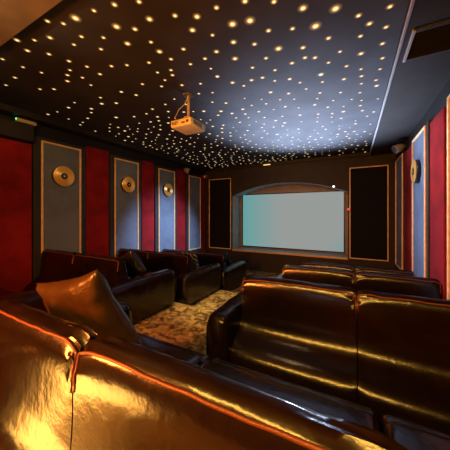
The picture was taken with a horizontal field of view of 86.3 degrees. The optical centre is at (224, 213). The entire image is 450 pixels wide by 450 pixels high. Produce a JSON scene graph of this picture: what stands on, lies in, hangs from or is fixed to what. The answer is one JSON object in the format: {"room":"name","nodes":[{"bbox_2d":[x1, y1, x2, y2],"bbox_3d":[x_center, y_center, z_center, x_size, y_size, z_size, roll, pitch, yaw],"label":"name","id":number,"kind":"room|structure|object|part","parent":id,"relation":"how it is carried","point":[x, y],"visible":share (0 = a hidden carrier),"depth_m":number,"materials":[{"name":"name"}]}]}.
{"room":"home theater","nodes":[
{"label":"home theater","id":0,"kind":"room"},
{"bbox_2d":[0,114,204,281],"bbox_3d":[-2.912,0.150,5.633,0.120,4.100,10.600,0,0,28],"label":"wall","id":1,"kind":"structure","parent":0,"point":[42,131],"depth_m":5.27,"materials":[{"name":"black paint"}]},
{"bbox_2d":[0,138,31,292],"bbox_3d":[-3.669,0.120,4.048,0.035,2.760,0.690,0,0,28],"label":"wall panel","id":2,"kind":"object","parent":1,"relation":"attached to","point":[15,156],"visible":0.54,"depth_m":4.12,"materials":[{"name":"fabric"}]},
{"bbox_2d":[0,117,34,142],"bbox_3d":[-3.616,-1.420,4.014,0.160,0.280,0.680,0,0,28],"label":"wall speaker","id":3,"kind":"object","parent":1,"relation":"attached to","point":[10,129],"visible":1,"depth_m":4.05,"materials":[{"name":"black"}]},
{"bbox_2d":[33,135,85,280],"bbox_3d":[-3.252,-0.018,4.783,0.079,2.836,0.960,0,0,28],"label":"wall panel","id":4,"kind":"object","parent":1,"relation":"attached to","point":[59,212],"visible":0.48,"depth_m":4.70,"materials":[{"name":"fabric"}]},
{"bbox_3d":[-3.230,-0.040,4.771,0.028,2.660,0.740,0,0,28],"label":"gold frame","id":5,"kind":"part","parent":4,"relation":"part of","materials":[{"name":"gold metal"}]},
{"bbox_3d":[-3.239,-0.040,4.776,0.008,2.625,0.705,0,0,28],"label":"fabric panel","id":6,"kind":"part","parent":4,"relation":"part of","materials":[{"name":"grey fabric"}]},
{"bbox_2d":[51,166,74,186],"bbox_3d":[-3.200,-0.745,4.755,0.093,0.400,0.400,0,0,28],"label":"record","id":7,"kind":"object","parent":4,"relation":"attached to","point":[63,176],"visible":1,"depth_m":4.72,"materials":[{"name":"metal"}]},
{"bbox_2d":[86,146,108,255],"bbox_3d":[-2.907,0.005,5.477,0.035,2.990,0.550,0,0,28],"label":"wall panel","id":8,"kind":"object","parent":1,"relation":"attached to","point":[97,160],"visible":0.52,"depth_m":5.46,"materials":[{"name":"fabric"}]},
{"bbox_2d":[109,154,140,257],"bbox_3d":[-2.523,-0.018,6.151,0.079,2.836,0.960,0,0,28],"label":"wall panel","id":9,"kind":"object","parent":1,"relation":"attached to","point":[124,208],"visible":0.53,"depth_m":6.05,"materials":[{"name":"fabric"}]},
{"bbox_3d":[-2.510,-0.040,6.144,0.008,2.625,0.705,0,0,28],"label":"fabric panel","id":10,"kind":"part","parent":9,"relation":"part of","materials":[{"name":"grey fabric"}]},
{"bbox_2d":[120,177,134,192],"bbox_3d":[-2.471,-0.745,6.123,0.093,0.400,0.400,0,0,28],"label":"record","id":11,"kind":"object","parent":9,"relation":"attached to","point":[127,184],"visible":1,"depth_m":6.08,"materials":[{"name":"metal"}]},
{"bbox_2d":[141,160,153,250],"bbox_3d":[-2.189,0.005,6.823,0.035,2.990,0.460,0,0,28],"label":"wall panel","id":12,"kind":"object","parent":1,"relation":"attached to","point":[147,168],"visible":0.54,"depth_m":6.78,"materials":[{"name":"fabric"}]},
{"bbox_2d":[154,165,176,251],"bbox_3d":[-1.822,-0.018,7.465,0.079,2.836,0.960,0,0,28],"label":"wall panel","id":13,"kind":"object","parent":1,"relation":"attached to","point":[165,207],"visible":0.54,"depth_m":7.36,"materials":[{"name":"fabric"}]},
{"bbox_3d":[-1.809,-0.040,7.459,0.008,2.625,0.705,0,0,28],"label":"fabric panel","id":14,"kind":"part","parent":13,"relation":"part of","materials":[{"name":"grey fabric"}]},
{"bbox_2d":[162,183,172,195],"bbox_3d":[-1.770,-0.745,7.438,0.093,0.400,0.400,0,0,28],"label":"record","id":15,"kind":"object","parent":13,"relation":"attached to","point":[167,189],"visible":1,"depth_m":7.37,"materials":[{"name":"metal"}]},
{"bbox_2d":[176,169,184,250],"bbox_3d":[-1.493,0.005,8.129,0.035,2.990,0.460,0,0,28],"label":"wall panel","id":16,"kind":"object","parent":1,"relation":"attached to","point":[180,173],"visible":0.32,"depth_m":8.08,"materials":[{"name":"fabric"}]},
{"bbox_2d":[182,168,190,173],"bbox_3d":[-1.307,-1.474,8.218,0.279,0.208,0.201,0,0,28],"label":"wall speaker","id":17,"kind":"object","parent":1,"relation":"attached to","point":[186,170],"visible":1,"depth_m":8.14,"materials":[{"name":"grey"}]},
{"bbox_2d":[185,173,201,251],"bbox_3d":[-1.120,-0.018,8.780,0.079,2.836,0.960,0,0,28],"label":"wall panel","id":18,"kind":"object","parent":1,"relation":"attached to","point":[193,183],"visible":0.93,"depth_m":8.70,"materials":[{"name":"fabric"}]},
{"bbox_3d":[-1.098,-0.040,8.768,0.028,2.660,0.740,0,0,28],"label":"gold frame","id":19,"kind":"part","parent":18,"relation":"part of","materials":[{"name":"gold metal"}]},
{"bbox_3d":[-1.108,-0.040,8.773,0.008,2.625,0.705,0,0,28],"label":"fabric panel","id":20,"kind":"part","parent":18,"relation":"part of","materials":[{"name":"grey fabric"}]},
{"bbox_2d":[201,175,204,251],"bbox_3d":[-0.848,0.005,9.338,0.035,2.990,0.240,0,0,28],"label":"wall panel","id":21,"kind":"object","parent":1,"relation":"attached to","point":[203,178],"visible":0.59,"depth_m":9.32,"materials":[{"name":"fabric"}]},
{"bbox_2d":[133,269,280,354],"bbox_3d":[-0.326,1.710,3.755,6.310,0.580,9.720,0,0,28],"label":"floor","id":22,"kind":"structure","parent":0,"point":[183,325],"depth_m":3.60,"materials":[{"name":"carpet"}]},
{"bbox_2d":[0,288,47,312],"bbox_3d":[-3.038,0.940,2.566,2.340,0.960,1.340,0,0,28],"label":"leather sofa","id":23,"kind":"object","parent":22,"relation":"on","point":[31,298],"visible":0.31,"depth_m":2.33,"materials":[{"name":"brown leather"}]},
{"bbox_2d":[0,290,13,296],"bbox_3d":[-2.606,1.061,2.563,1.098,0.237,0.740,0,0,28],"label":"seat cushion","id":24,"kind":"object","parent":23,"relation":"on","point":[2,293],"depth_m":2.91,"materials":[{"name":"red fabric"}]},
{"bbox_2d":[23,249,174,322],"bbox_3d":[-2.198,1.120,4.141,2.340,0.960,1.340,0,0,28],"label":"leather sofa","id":25,"kind":"object","parent":22,"relation":"on","point":[146,294],"visible":0.66,"depth_m":3.75,"materials":[{"name":"black leather"}]},
{"bbox_2d":[23,249,76,291],"bbox_3d":[-2.962,1.089,4.137,0.992,0.897,0.528,0,0,28],"label":"cushion","id":26,"kind":"object","parent":25,"relation":"on","point":[56,265],"depth_m":4.16,"materials":[{"name":"brown leather"}]},
{"bbox_2d":[72,253,127,284],"bbox_3d":[-2.031,1.090,3.640,1.102,0.896,0.528,0,0,28],"label":"cushion","id":27,"kind":"object","parent":25,"relation":"on","point":[114,269],"depth_m":3.60,"materials":[{"name":"brown leather"}]},
{"bbox_2d":[119,250,146,277],"bbox_3d":[-1.533,0.830,3.947,0.576,0.550,0.256,0,0,32],"label":"pillow","id":28,"kind":"object","parent":25,"relation":"on","point":[135,266],"visible":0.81,"depth_m":3.84,"materials":[{"name":"black fabric"}]},
{"bbox_3d":[-1.269,1.253,3.646,0.234,0.615,1.340,0,0,28],"label":"arm","id":29,"kind":"part","parent":25,"relation":"part of","materials":[{"name":"brown leather"}]},
{"bbox_2d":[118,248,220,304],"bbox_3d":[-1.431,1.310,5.580,2.340,0.960,1.340,0,0,28],"label":"leather sofa","id":30,"kind":"object","parent":22,"relation":"on","point":[191,285],"visible":0.56,"depth_m":5.01,"materials":[{"name":"brown leather"}]},
{"bbox_2d":[118,248,149,275],"bbox_3d":[-2.195,1.279,5.575,0.992,0.897,0.528,0,0,28],"label":"cushion","id":31,"kind":"object","parent":30,"relation":"on","point":[143,255],"depth_m":5.47,"materials":[{"name":"brown leather"}]},
{"bbox_2d":[146,251,192,301],"bbox_3d":[-1.264,1.280,5.079,1.102,0.896,0.528,0,0,28],"label":"cushion","id":32,"kind":"object","parent":30,"relation":"on","point":[155,261],"depth_m":5.07,"materials":[{"name":"brown leather"}]},
{"bbox_2d":[181,251,198,268],"bbox_3d":[-0.780,1.050,5.360,0.475,0.456,0.268,0,0,24],"label":"pillow","id":33,"kind":"object","parent":30,"relation":"on","point":[195,264],"visible":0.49,"depth_m":5.24,"materials":[{"name":"fabric"}]},
{"bbox_3d":[-0.502,1.443,5.084,0.234,0.615,1.340,0,0,28],"label":"arm","id":34,"kind":"part","parent":30,"relation":"part of","materials":[{"name":"brown leather"}]},
{"bbox_2d":[162,249,245,290],"bbox_3d":[-0.715,1.520,6.921,2.340,0.960,1.340,0,0,28],"label":"leather sofa","id":35,"kind":"object","parent":22,"relation":"on","point":[232,275],"visible":0.37,"depth_m":6.35,"materials":[{"name":"brown leather"}]},
{"bbox_2d":[162,249,189,253],"bbox_3d":[-1.479,1.489,6.916,0.992,0.897,0.528,0,0,28],"label":"cushion","id":36,"kind":"object","parent":35,"relation":"on","point":[164,250],"depth_m":7.00,"materials":[{"name":"brown leather"}]},
{"bbox_2d":[190,251,226,267],"bbox_3d":[-0.548,1.490,6.420,1.102,0.896,0.528,0,0,28],"label":"cushion","id":37,"kind":"object","parent":35,"relation":"on","point":[204,258],"depth_m":6.39,"materials":[{"name":"black fabric"}]},
{"bbox_2d":[219,252,230,265],"bbox_3d":[-0.055,1.280,6.717,0.509,0.478,0.238,0,0,26],"label":"pillow","id":38,"kind":"object","parent":35,"relation":"on","point":[228,262],"visible":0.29,"depth_m":6.61,"materials":[{"name":"black fabric"}]},
{"bbox_3d":[0.214,1.653,6.425,0.234,0.615,1.340,0,0,28],"label":"arm","id":39,"kind":"part","parent":35,"relation":"part of","materials":[{"name":"brown leather"}]},
{"bbox_2d":[0,299,449,449],"bbox_3d":[-0.028,0.940,0.961,2.951,0.959,1.340,0,0,28],"label":"leather sofa","id":40,"kind":"object","parent":22,"relation":"on","point":[65,384],"visible":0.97,"depth_m":0.82,"materials":[{"name":"black leather"}]},
{"bbox_2d":[0,299,100,449],"bbox_3d":[-0.934,0.910,1.032,0.812,0.896,0.528,0,0,28],"label":"cushion","id":41,"kind":"object","parent":40,"relation":"on","point":[39,349],"depth_m":1.00,"materials":[{"name":"brown leather"}]},
{"bbox_2d":[36,269,141,344],"bbox_3d":[-0.843,0.628,1.478,0.701,0.662,0.298,0,0,22],"label":"pillow","id":42,"kind":"object","parent":40,"relation":"on","point":[89,300],"visible":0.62,"depth_m":1.35,"materials":[{"name":"brown leather"}]},
{"bbox_3d":[-1.228,1.072,1.601,0.230,0.616,1.340,0,0,28],"label":"arm","id":43,"kind":"part","parent":40,"relation":"part of","materials":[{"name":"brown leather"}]},
{"bbox_2d":[138,335,201,365],"bbox_3d":[-0.669,1.062,1.530,0.808,0.235,0.740,0,0,28],"label":"seat cushion","id":44,"kind":"object","parent":40,"relation":"on","point":[174,352],"depth_m":1.69,"materials":[{"name":"brown leather"}]},
{"bbox_2d":[71,334,407,449],"bbox_3d":[-0.122,0.910,0.599,1.012,0.895,0.528,0,0,28],"label":"cushion","id":45,"kind":"object","parent":40,"relation":"on","point":[126,395],"depth_m":0.67,"materials":[{"name":"brown leather"}]},
{"bbox_2d":[200,360,379,431],"bbox_3d":[0.143,1.062,1.097,1.008,0.236,0.740,0,0,28],"label":"seat cushion","id":46,"kind":"object","parent":40,"relation":"on","point":[313,401],"depth_m":1.27,"materials":[{"name":"brown leather"}]},
{"bbox_2d":[383,421,449,449],"bbox_3d":[0.981,1.062,0.650,0.868,0.236,0.740,0,0,28],"label":"seat cushion","id":47,"kind":"object","parent":40,"relation":"on","point":[412,438],"depth_m":1.04,"materials":[{"name":"brown leather"}]},
{"bbox_2d":[206,275,449,433],"bbox_3d":[1.107,1.120,2.379,2.240,0.960,1.340,0,0,28],"label":"leather sofa","id":48,"kind":"object","parent":22,"relation":"on","point":[384,353],"visible":0.92,"depth_m":1.97,"materials":[{"name":"black leather"}]},
{"bbox_3d":[0.223,1.253,2.851,0.234,0.615,1.340,0,0,28],"label":"arm","id":49,"kind":"part","parent":48,"relation":"part of","materials":[{"name":"brown leather"}]},
{"bbox_2d":[230,275,356,403],"bbox_3d":[0.621,1.089,2.226,1.052,0.897,0.528,0,0,28],"label":"cushion","id":50,"kind":"object","parent":48,"relation":"on","point":[302,333],"depth_m":2.15,"materials":[{"name":"brown leather"}]},
{"bbox_2d":[357,290,449,433],"bbox_3d":[1.507,1.090,1.753,0.942,0.896,0.528,0,0,28],"label":"cushion","id":51,"kind":"object","parent":48,"relation":"on","point":[403,341],"depth_m":1.79,"materials":[{"name":"brown leather"}]},
{"bbox_2d":[300,261,413,289],"bbox_3d":[2.590,1.520,5.158,2.240,0.960,1.340,0,0,28],"label":"leather sofa","id":52,"kind":"object","parent":22,"relation":"on","point":[303,263],"visible":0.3,"depth_m":4.78,"materials":[{"name":"brown leather"}]},
{"bbox_2d":[300,261,353,271],"bbox_3d":[2.103,1.489,5.006,1.052,0.897,0.528,0,0,28],"label":"cushion","id":53,"kind":"object","parent":52,"relation":"on","point":[304,263],"depth_m":5.04,"materials":[{"name":"brown leather"}]},
{"bbox_2d":[355,266,413,289],"bbox_3d":[2.990,1.490,4.533,0.942,0.896,0.528,0,0,28],"label":"cushion","id":54,"kind":"object","parent":52,"relation":"on","point":[357,268],"depth_m":4.59,"materials":[{"name":"brown leather"}]},
{"bbox_2d":[276,264,441,298],"bbox_3d":[1.875,1.310,3.817,2.240,0.960,1.340,0,0,28],"label":"leather sofa","id":55,"kind":"object","parent":22,"relation":"on","point":[397,284],"visible":0.31,"depth_m":3.39,"materials":[{"name":"brown leather"}]},
{"bbox_2d":[282,264,354,289],"bbox_3d":[1.388,1.279,3.664,1.052,0.897,0.528,0,0,28],"label":"cushion","id":56,"kind":"object","parent":55,"relation":"on","point":[320,275],"depth_m":3.68,"materials":[{"name":"brown leather"}]},
{"bbox_2d":[356,272,440,298],"bbox_3d":[2.274,1.280,3.192,0.942,0.896,0.528,0,0,28],"label":"cushion","id":57,"kind":"object","parent":55,"relation":"on","point":[397,284],"depth_m":3.21,"materials":[{"name":"brown leather"}]},
{"bbox_2d":[0,0,449,171],"bbox_3d":[-0.307,-1.780,3.791,6.410,0.240,9.800,0,0,28],"label":"ceiling","id":58,"kind":"structure","parent":0,"point":[415,85],"depth_m":3.71,"materials":[{"name":"paint"}]},
{"bbox_2d":[15,118,36,126],"bbox_3d":[-3.462,-1.613,4.176,0.100,0.095,0.290,0,0,28],"label":"emergency light","id":59,"kind":"object","parent":58,"relation":"attached to","point":[20,120],"visible":0.91,"depth_m":4.15,"materials":[{"name":"beige plastic"}]},
{"bbox_2d":[0,0,61,45],"bbox_3d":[-2.134,-1.780,0.770,5.310,0.240,2.750,0,0,28],"label":"trim","id":60,"kind":"structure","parent":58,"relation":"attached to","point":[15,15],"depth_m":1.99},
{"bbox_2d":[0,0,408,168],"bbox_3d":[0.132,-1.782,5.018,5.308,0.056,6.878,0,0,28],"label":"ceiling panel","id":61,"kind":"object","parent":58,"relation":"attached to","point":[268,80],"visible":0.99,"depth_m":2.98,"materials":[{"name":"paint"}]},
{"bbox_2d":[12,37,21,42],"bbox_3d":[-2.102,-1.756,2.425,0.083,0.004,0.079,0,0,28],"label":"light","id":62,"kind":"object","parent":61,"relation":"attached to","point":[15,39],"depth_m":2.42,"materials":[{"name":"yellow"}]},
{"bbox_2d":[43,18,51,23],"bbox_3d":[-1.617,-1.756,2.186,0.068,0.004,0.064,0,0,28],"label":"light","id":63,"kind":"object","parent":61,"relation":"attached to","point":[45,20],"depth_m":2.18,"materials":[{"name":"yellow"}]},
{"bbox_2d":[45,35,54,39],"bbox_3d":[-1.743,-1.756,2.390,0.081,0.004,0.077,0,0,28],"label":"light","id":64,"kind":"object","parent":61,"relation":"attached to","point":[48,37],"depth_m":2.39,"materials":[{"name":"yellow"}]},
{"bbox_2d":[68,13,82,22],"bbox_3d":[-1.341,-1.756,2.153,0.113,0.004,0.108,0,0,28],"label":"light","id":65,"kind":"object","parent":61,"relation":"attached to","point":[73,17],"depth_m":2.15,"materials":[{"name":"yellow"}]},
{"bbox_2d":[90,7,97,12],"bbox_3d":[-1.132,-1.756,2.073,0.062,0.004,0.059,0,0,28],"label":"light","id":66,"kind":"object","parent":61,"relation":"attached to","point":[92,9],"depth_m":2.07,"materials":[{"name":"yellow"}]},
{"bbox_2d":[110,1,118,7],"bbox_3d":[-0.927,-1.756,2.014,0.073,0.004,0.069,0,0,28],"label":"light","id":67,"kind":"object","parent":61,"relation":"attached to","point":[113,4],"depth_m":2.01,"materials":[{"name":"yellow"}]},
{"bbox_2d":[111,22,121,30],"bbox_3d":[-1.017,-1.756,2.250,0.105,0.004,0.100,0,0,28],"label":"light","id":68,"kind":"object","parent":61,"relation":"attached to","point":[115,26],"depth_m":2.25,"materials":[{"name":"yellow"}]},
{"bbox_2d":[123,40,131,46],"bbox_3d":[-1.005,-1.756,2.475,0.094,0.004,0.090,0,0,28],"label":"light","id":69,"kind":"object","parent":61,"relation":"attached to","point":[126,43],"depth_m":2.47,"materials":[{"name":"yellow"}]},
{"bbox_2d":[131,26,138,31],"bbox_3d":[-0.855,-1.756,2.281,0.080,0.004,0.076,0,0,28],"label":"light","id":70,"kind":"object","parent":61,"relation":"attached to","point":[133,28],"depth_m":2.28,"materials":[{"name":"yellow"}]},
{"bbox_2d":[135,0,142,4],"bbox_3d":[-0.712,-1.756,1.986,0.069,0.004,0.065,0,0,28],"label":"light","id":71,"kind":"object","parent":61,"relation":"attached to","point":[137,2],"depth_m":1.99,"materials":[{"name":"yellow"}]},
{"bbox_2d":[144,15,154,22],"bbox_3d":[-0.681,-1.756,2.164,0.092,0.004,0.088,0,0,28],"label":"light","id":72,"kind":"object","parent":61,"relation":"attached to","point":[147,18],"depth_m":2.16,"materials":[{"name":"yellow"}]},
{"bbox_2d":[155,48,163,53],"bbox_3d":[-0.709,-1.756,2.596,0.098,0.004,0.093,0,0,28],"label":"light","id":73,"kind":"object","parent":61,"relation":"attached to","point":[157,50],"depth_m":2.59,"materials":[{"name":"yellow"}]},
{"bbox_2d":[171,12,178,18],"bbox_3d":[-0.443,-1.756,2.126,0.072,0.004,0.069,0,0,28],"label":"light","id":74,"kind":"object","parent":61,"relation":"attached to","point":[174,15],"depth_m":2.12,"materials":[{"name":"yellow"}]},
{"bbox_2d":[171,92,204,134],"bbox_3d":[-0.540,-1.500,3.542,0.364,0.519,0.484,0,0,28],"label":"ceiling projector","id":75,"kind":"object","parent":61,"relation":"hanging from","point":[187,125],"visible":1,"depth_m":3.48,"materials":[{"name":"plastic"},{"name":"metal"},{"name":"glass"}]},
{"bbox_3d":[-0.540,-1.750,3.546,0.150,0.019,0.150,0,0,28],"label":"ceiling plate","id":76,"kind":"part","parent":75,"relation":"part of","materials":[{"name":"brown"}]},
{"bbox_2d":[188,26,196,33],"bbox_3d":[-0.310,-1.756,2.293,0.092,0.004,0.088,0,0,28],"label":"light","id":77,"kind":"object","parent":61,"relation":"attached to","point":[191,29],"depth_m":2.29,"materials":[{"name":"yellow"}]},
{"bbox_2d":[192,12,201,20],"bbox_3d":[-0.249,-1.756,2.136,0.091,0.004,0.087,0,0,28],"label":"light","id":78,"kind":"object","parent":61,"relation":"attached to","point":[196,16],"depth_m":2.13,"materials":[{"name":"yellow"}]},
{"bbox_2d":[213,49,219,53],"bbox_3d":[-0.092,-1.756,2.596,0.083,0.004,0.079,0,0,28],"label":"light","id":79,"kind":"object","parent":61,"relation":"on","point":[215,51],"depth_m":2.59,"materials":[{"name":"yellow"}]},
{"bbox_2d":[213,4,219,10],"bbox_3d":[-0.072,-1.756,2.043,0.070,0.004,0.067,0,0,28],"label":"light","id":80,"kind":"object","parent":61,"relation":"attached to","point":[216,7],"depth_m":2.04,"materials":[{"name":"yellow"}]},
{"bbox_2d":[226,19,238,28],"bbox_3d":[0.069,-1.756,2.221,0.114,0.004,0.108,0,0,28],"label":"light","id":81,"kind":"object","parent":61,"relation":"attached to","point":[230,23],"depth_m":2.22,"materials":[{"name":"yellow"}]},
{"bbox_2d":[229,39,237,44],"bbox_3d":[0.087,-1.756,2.453,0.092,0.004,0.088,0,0,28],"label":"light","id":82,"kind":"object","parent":61,"relation":"on","point":[231,41],"depth_m":2.45,"materials":[{"name":"yellow"}]},
{"bbox_2d":[231,56,238,60],"bbox_3d":[0.113,-1.756,2.713,0.100,0.004,0.095,0,0,28],"label":"light","id":83,"kind":"object","parent":61,"relation":"on","point":[233,58],"depth_m":2.71,"materials":[{"name":"yellow"}]},
{"bbox_2d":[240,0,249,4],"bbox_3d":[0.165,-1.756,1.981,0.081,0.004,0.077,0,0,28],"label":"light","id":84,"kind":"object","parent":61,"relation":"attached to","point":[242,2],"depth_m":1.99,"materials":[{"name":"yellow"}]},
{"bbox_2d":[244,15,255,24],"bbox_3d":[0.227,-1.756,2.180,0.118,0.004,0.112,0,0,28],"label":"light","id":85,"kind":"object","parent":61,"relation":"attached to","point":[248,19],"depth_m":2.17,"materials":[{"name":"yellow"}]},
{"bbox_2d":[265,27,271,32],"bbox_3d":[0.417,-1.756,2.299,0.076,0.004,0.072,0,0,28],"label":"light","id":86,"kind":"object","parent":61,"relation":"on","point":[267,29],"depth_m":2.29,"materials":[{"name":"yellow"}]},
{"bbox_2d":[270,0,277,4],"bbox_3d":[0.405,-1.756,1.986,0.074,0.004,0.070,0,0,28],"label":"light","id":87,"kind":"object","parent":61,"relation":"attached to","point":[272,2],"depth_m":1.99,"materials":[{"name":"yellow"}]},
{"bbox_2d":[273,45,283,51],"bbox_3d":[0.568,-1.756,2.549,0.113,0.004,0.108,0,0,28],"label":"light","id":88,"kind":"object","parent":61,"relation":"on","point":[276,48],"depth_m":2.55,"materials":[{"name":"yellow"}]},
{"bbox_2d":[289,26,295,30],"bbox_3d":[0.640,-1.756,2.275,0.071,0.004,0.068,0,0,28],"label":"light","id":89,"kind":"object","parent":61,"relation":"on","point":[291,28],"depth_m":2.27,"materials":[{"name":"yellow"}]},
{"bbox_2d":[299,45,306,49],"bbox_3d":[0.824,-1.756,2.534,0.084,0.004,0.080,0,0,28],"label":"light","id":90,"kind":"object","parent":61,"relation":"on","point":[301,47],"depth_m":2.53,"materials":[{"name":"yellow"}]},
{"bbox_2d":[297,3,308,12],"bbox_3d":[0.666,-1.756,2.048,0.101,0.004,0.096,0,0,28],"label":"light","id":91,"kind":"object","parent":61,"relation":"attached to","point":[301,7],"depth_m":2.04,"materials":[{"name":"yellow"}]},
{"bbox_2d":[309,21,322,30],"bbox_3d":[0.846,-1.756,2.244,0.124,0.004,0.118,0,0,28],"label":"light","id":92,"kind":"object","parent":61,"relation":"on","point":[313,25],"depth_m":2.24,"materials":[{"name":"yellow"}]},
{"bbox_2d":[324,35,332,40],"bbox_3d":[1.034,-1.756,2.397,0.080,0.004,0.076,0,0,28],"label":"light","id":93,"kind":"object","parent":61,"relation":"on","point":[326,37],"depth_m":2.40,"materials":[{"name":"yellow"}]},
{"bbox_2d":[328,3,342,13],"bbox_3d":[0.945,-1.756,2.053,0.115,0.004,0.109,0,0,28],"label":"light","id":94,"kind":"object","parent":61,"relation":"on","point":[333,8],"depth_m":2.05,"materials":[{"name":"yellow"}]},
{"bbox_2d":[354,12,362,18],"bbox_3d":[1.182,-1.756,2.126,0.074,0.004,0.071,0,0,28],"label":"light","id":95,"kind":"object","parent":61,"relation":"on","point":[357,15],"depth_m":2.12,"materials":[{"name":"yellow"}]},
{"bbox_2d":[356,51,365,55],"bbox_3d":[1.490,-1.756,2.629,0.091,0.004,0.086,0,0,28],"label":"light","id":96,"kind":"object","parent":61,"relation":"on","point":[358,53],"depth_m":2.63,"materials":[{"name":"yellow"}]},
{"bbox_2d":[365,20,373,26],"bbox_3d":[1.333,-1.756,2.215,0.080,0.004,0.076,0,0,28],"label":"light","id":97,"kind":"object","parent":61,"relation":"on","point":[368,23],"depth_m":2.21,"materials":[{"name":"yellow"}]},
{"bbox_2d":[378,41,386,45],"bbox_3d":[1.624,-1.756,2.475,0.076,0.004,0.072,0,0,28],"label":"light","id":98,"kind":"object","parent":61,"relation":"on","point":[380,43],"depth_m":2.47,"materials":[{"name":"yellow"}]},
{"bbox_2d":[382,24,390,29],"bbox_3d":[1.514,-1.756,2.256,0.071,0.004,0.068,0,0,28],"label":"light","id":99,"kind":"object","parent":61,"relation":"on","point":[384,26],"depth_m":2.25,"materials":[{"name":"yellow"}]},
{"bbox_2d":[385,3,394,9],"bbox_3d":[1.398,-1.756,2.033,0.074,0.004,0.070,0,0,28],"label":"light","id":100,"kind":"object","parent":61,"relation":"on","point":[388,6],"depth_m":2.03,"materials":[{"name":"yellow"}]},
{"bbox_2d":[369,0,414,155],"bbox_3d":[2.476,-1.658,3.768,0.026,0.024,6.880,0,0,28],"label":"trim","id":101,"kind":"structure","parent":58,"relation":"attached to","point":[412,2],"depth_m":2.52,"materials":[{"name":"silver metal"}]},
{"bbox_2d":[403,19,449,62],"bbox_3d":[2.031,-1.648,2.260,0.512,0.024,0.500,0,0,28],"label":"ceiling vent","id":102,"kind":"object","parent":58,"relation":"in","point":[432,39],"visible":1,"depth_m":2.30,"materials":[{"name":"black metal"}]},
{"bbox_2d":[233,182,347,257],"bbox_3d":[2.134,0.055,8.336,3.820,2.510,0.720,0,0,28],"label":"wall","id":103,"kind":"structure","parent":0,"point":[286,187],"depth_m":8.65,"materials":[{"name":"paint"}]},
{"bbox_2d":[242,190,344,252],"bbox_3d":[2.280,0.250,8.610,3.620,2.040,0.040,0,0,28],"label":"projection screen","id":104,"kind":"object","parent":103,"relation":"attached to","point":[314,220],"visible":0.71,"depth_m":8.47,"materials":[{"name":"grey fabric"}]},
{"bbox_2d":[205,153,396,272],"bbox_3d":[1.951,0.150,8.026,6.210,4.100,0.001,0,0,28],"label":"wall","id":105,"kind":"structure","parent":0,"point":[335,172],"depth_m":7.84,"materials":[{"name":"paint"}]},
{"bbox_2d":[209,178,230,248],"bbox_3d":[-0.193,-0.015,9.136,0.960,2.650,0.059,0,0,28],"label":"wall panel","id":106,"kind":"object","parent":105,"relation":"attached to","point":[219,189],"visible":1,"depth_m":9.12,"materials":[{"name":"black fabric"}]},
{"bbox_2d":[232,249,347,259],"bbox_3d":[1.965,1.329,8.019,3.820,0.062,0.060,0,0,28],"label":"trim","id":107,"kind":"structure","parent":105,"relation":"attached to","point":[280,253],"depth_m":7.85,"materials":[{"name":"brown wood"}]},
{"bbox_2d":[349,165,388,261],"bbox_3d":[4.091,-0.025,6.851,0.960,2.670,0.059,0,0,28],"label":"wall panel","id":108,"kind":"object","parent":105,"relation":"attached to","point":[368,185],"visible":1,"depth_m":6.83,"materials":[{"name":"black fabric"}]},
{"bbox_2d":[397,79,449,268],"bbox_3d":[2.674,0.150,2.654,0.120,4.100,10.600,0,0,28],"label":"wall","id":109,"kind":"structure","parent":0,"point":[440,101],"depth_m":3.59,"materials":[{"name":"black paint"}]},
{"bbox_2d":[392,144,406,152],"bbox_3d":[3.869,-1.454,5.319,0.279,0.208,0.201,0,0,28],"label":"wall speaker","id":110,"kind":"object","parent":109,"relation":"attached to","point":[397,148],"visible":1,"depth_m":5.28,"materials":[{"name":"grey"}]},
{"bbox_2d":[395,150,406,269],"bbox_3d":[4.252,-0.016,5.824,0.079,2.792,1.100,0,0,28],"label":"wall panel","id":111,"kind":"object","parent":109,"relation":"attached to","point":[400,162],"visible":0.8,"depth_m":5.68,"materials":[{"name":"fabric"}]},
{"bbox_3d":[4.229,-0.030,5.837,0.028,2.680,0.960,0,0,28],"label":"gold frame","id":112,"kind":"part","parent":111,"relation":"part of","materials":[{"name":"gold metal"}]},
{"bbox_3d":[4.239,-0.030,5.831,0.008,2.645,0.925,0,0,28],"label":"fabric panel","id":113,"kind":"part","parent":111,"relation":"part of","materials":[{"name":"grey fabric"}]},
{"bbox_2d":[405,145,411,270],"bbox_3d":[3.780,0.085,4.920,0.060,2.830,0.680,0,0,28],"label":"wall panel","id":114,"kind":"object","parent":109,"relation":"attached to","point":[408,154],"visible":0.43,"depth_m":4.85,"materials":[{"name":"fabric"}]},
{"bbox_2d":[412,120,431,277],"bbox_3d":[3.325,-0.016,4.086,0.079,2.792,1.040,0,0,28],"label":"wall panel","id":115,"kind":"object","parent":109,"relation":"attached to","point":[421,142],"visible":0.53,"depth_m":3.88,"materials":[{"name":"fabric"}]},
{"bbox_2d":[411,159,420,182],"bbox_3d":[3.287,-0.735,4.141,0.093,0.400,0.400,0,0,28],"label":"record","id":116,"kind":"object","parent":115,"relation":"attached to","point":[416,164],"visible":1,"depth_m":4.03,"materials":[{"name":"metal"}]},
{"bbox_3d":[3.312,-0.030,4.093,0.008,2.645,0.865,0,0,28],"label":"fabric panel","id":117,"kind":"part","parent":115,"relation":"part of","materials":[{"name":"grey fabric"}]},
{"bbox_3d":[3.302,-0.030,4.098,0.028,2.680,0.900,0,0,28],"label":"gold frame","id":118,"kind":"part","parent":115,"relation":"part of","materials":[{"name":"gold metal"}]},
{"bbox_2d":[430,107,446,299],"bbox_3d":[2.877,0.085,3.226,0.060,2.830,0.600,0,0,28],"label":"wall panel","id":119,"kind":"object","parent":109,"relation":"attached to","point":[438,126],"visible":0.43,"depth_m":3.11,"materials":[{"name":"fabric"}]},
{"bbox_2d":[447,94,449,299],"bbox_3d":[2.438,-0.016,2.423,0.079,2.792,1.010,0,0,28],"label":"wall panel","id":120,"kind":"object","parent":109,"relation":"attached to","point":[448,97],"visible":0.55,"depth_m":2.79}
]}

